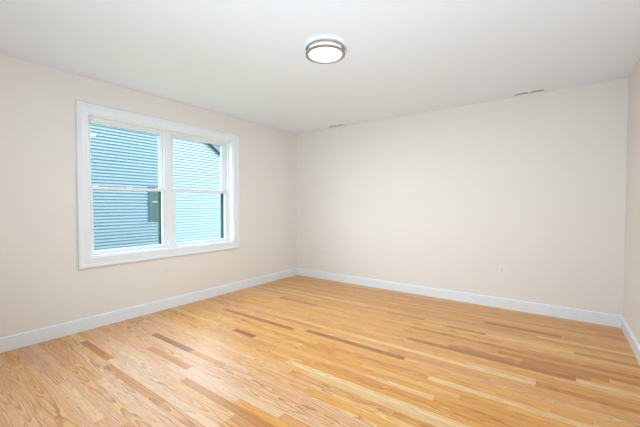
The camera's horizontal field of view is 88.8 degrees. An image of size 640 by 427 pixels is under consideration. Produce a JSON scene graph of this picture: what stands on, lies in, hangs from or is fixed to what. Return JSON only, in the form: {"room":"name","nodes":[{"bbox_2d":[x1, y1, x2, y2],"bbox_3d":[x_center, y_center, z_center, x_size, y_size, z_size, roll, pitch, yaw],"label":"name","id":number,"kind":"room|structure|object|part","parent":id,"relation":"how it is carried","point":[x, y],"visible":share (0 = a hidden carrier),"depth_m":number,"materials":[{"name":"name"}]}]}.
{"room":"empty bedroom","nodes":[
{"label":"empty bedroom","id":0,"kind":"room"},
{"bbox_2d":[0,54,296,337],"bbox_3d":[-2.009,-0.127,3.661,0.190,2.590,5.390,1,2,36],"label":"wall","id":1,"kind":"structure","parent":0,"point":[42,284],"depth_m":3.07,"materials":[{"name":"paint"}]},
{"bbox_2d":[88,116,166,254],"bbox_3d":[-2.098,-0.280,3.572,0.097,1.376,0.808,1,2,36],"label":"window","id":2,"kind":"structure","parent":1,"relation":"in","point":[162,198],"depth_m":3.72,"materials":[{"name":"plastic"}]},
{"bbox_3d":[-2.111,-0.605,3.574,0.032,0.703,0.780,1,2,36],"label":"sash","id":3,"kind":"part","parent":2,"relation":"part of","materials":[{"name":"glass"}]},
{"bbox_3d":[-2.082,0.057,3.568,0.032,0.678,0.780,1,2,36],"label":"sash","id":4,"kind":"part","parent":2,"relation":"part of","materials":[{"name":"glass"}]},
{"bbox_3d":[-2.130,0.057,3.604,0.013,0.676,0.780,1,2,36],"label":"screen frame","id":5,"kind":"part","parent":2,"relation":"part of","materials":[{"name":"clear glass"}]},
{"bbox_2d":[0,268,296,352],"bbox_3d":[-1.926,1.058,3.629,0.016,0.121,5.150,1,2,36],"label":"baseboard","id":6,"kind":"structure","parent":1,"relation":"attached to","point":[23,339],"depth_m":3.42,"materials":[{"name":"paint"}]},
{"bbox_2d":[75,100,239,268],"bbox_3d":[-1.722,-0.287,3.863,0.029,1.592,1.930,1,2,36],"label":"trim","id":7,"kind":"structure","parent":1,"relation":"attached to","point":[82,109],"depth_m":3.38,"materials":[{"name":"paint"}]},
{"bbox_2d":[164,265,169,275],"bbox_3d":[-1.787,0.662,3.815,0.008,0.115,0.070,1,2,36],"label":"wall outlet","id":8,"kind":"object","parent":1,"relation":"attached to","point":[166,267],"visible":1,"depth_m":3.81,"materials":[{"name":"plastic"}]},
{"bbox_2d":[166,131,170,246],"bbox_3d":[-1.840,-0.288,3.913,0.110,1.376,0.046,1,2,36],"label":"trim","id":9,"kind":"structure","parent":1,"relation":"attached to","point":[168,182],"depth_m":3.88,"materials":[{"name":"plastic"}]},
{"bbox_2d":[170,132,228,246],"bbox_3d":[-1.576,-0.297,4.283,0.097,1.376,0.864,1,2,36],"label":"window","id":10,"kind":"structure","parent":1,"relation":"in","point":[224,146],"depth_m":4.42,"materials":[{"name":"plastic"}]},
{"bbox_3d":[-1.589,-0.622,4.285,0.032,0.703,0.836,1,2,36],"label":"sash","id":11,"kind":"part","parent":10,"relation":"part of","materials":[{"name":"glass"}]},
{"bbox_3d":[-1.560,0.040,4.279,0.032,0.678,0.836,1,2,36],"label":"sash","id":12,"kind":"part","parent":10,"relation":"part of","materials":[{"name":"glass"}]},
{"bbox_3d":[-1.608,0.040,4.315,0.013,0.676,0.836,1,2,36],"label":"screen frame","id":13,"kind":"part","parent":10,"relation":"part of","materials":[{"name":"clear glass"}]},
{"bbox_2d":[0,275,639,426],"bbox_3d":[-0.229,1.173,2.398,4.251,0.050,5.170,1,2,36],"label":"floor","id":14,"kind":"structure","parent":0,"point":[296,350],"depth_m":2.39,"materials":[{"name":"brown wood"}]},
{"bbox_2d":[0,0,639,133],"bbox_3d":[-0.236,-1.341,2.329,4.211,0.100,5.150,1,2,36],"label":"ceiling","id":15,"kind":"structure","parent":0,"point":[246,60],"depth_m":2.57,"materials":[{"name":"paint"}]},
{"bbox_2d":[306,38,344,63],"bbox_3d":[0.041,-1.251,2.511,0.304,0.089,0.304,1,2,36],"label":"ceiling light","id":16,"kind":"object","parent":15,"relation":"attached to","point":[320,50],"visible":1,"depth_m":2.46,"materials":[{"name":"glass"}]},
{"bbox_3d":[0.041,-1.280,2.511,0.224,0.030,0.224,1,2,36],"label":"ceiling plate","id":17,"kind":"part","parent":16,"relation":"part of","materials":[{"name":"metal"}]},
{"bbox_2d":[326,123,345,127],"bbox_3d":[0.250,-1.353,5.037,0.305,0.007,0.105,1,2,36],"label":"ceiling vent","id":18,"kind":"object","parent":15,"relation":"in","point":[342,124],"visible":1,"depth_m":5.01,"materials":[{"name":"metal"}]},
{"bbox_2d":[512,88,545,96],"bbox_3d":[2.273,-1.318,3.552,0.305,0.007,0.105,1,2,36],"label":"ceiling vent","id":19,"kind":"object","parent":15,"relation":"in","point":[541,89],"visible":1,"depth_m":3.55,"materials":[{"name":"metal"}]},
{"bbox_2d":[296,78,627,314],"bbox_3d":[1.324,-0.149,4.483,4.211,2.590,0.120,1,2,36],"label":"wall","id":20,"kind":"structure","parent":0,"point":[533,186],"depth_m":3.94,"materials":[{"name":"paint"}]},
{"bbox_2d":[297,268,622,327],"bbox_3d":[1.285,1.037,4.457,4.211,0.121,0.016,1,2,36],"label":"baseboard","id":21,"kind":"structure","parent":20,"relation":"attached to","point":[607,319],"depth_m":3.96,"materials":[{"name":"paint"}]},
{"bbox_2d":[498,265,504,274],"bbox_3d":[2.133,0.665,3.829,0.070,0.115,0.008,1,2,36],"label":"wall outlet","id":22,"kind":"object","parent":20,"relation":"attached to","point":[501,267],"visible":1,"depth_m":3.83,"materials":[{"name":"plastic"}]},
{"bbox_2d":[623,57,639,343],"bbox_3d":[1.511,-0.066,1.078,0.120,2.590,5.390,1,2,36],"label":"wall","id":23,"kind":"structure","parent":0,"point":[631,313],"depth_m":2.87,"materials":[{"name":"paint"}]},
{"bbox_2d":[621,316,639,364],"bbox_3d":[1.457,1.117,1.147,0.016,0.121,5.150,1,2,36],"label":"baseboard","id":24,"kind":"structure","parent":23,"relation":"attached to","point":[633,342],"depth_m":2.77,"materials":[{"name":"paint"}]},
{"bbox_2d":[637,294,639,309],"bbox_3d":[2.544,0.704,2.613,0.008,0.115,0.070,1,2,36],"label":"wall outlet","id":25,"kind":"object","parent":23,"relation":"attached to","point":[638,295],"visible":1,"depth_m":2.59,"materials":[{"name":"plastic"}]},
{"label":"outside","id":26,"kind":"structure","parent":0,"visible":0},
{"bbox_3d":[2.551,1.638,9.756,60.000,0.100,70.000,1,2,36],"label":"ground","id":27,"kind":"structure","parent":26,"visible":0},
{"bbox_2d":[90,123,220,249],"bbox_3d":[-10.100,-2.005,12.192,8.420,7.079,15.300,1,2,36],"label":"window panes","id":28,"kind":"structure","parent":27,"relation":"on","point":[119,157],"depth_m":11.05,"materials":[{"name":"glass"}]}
]}

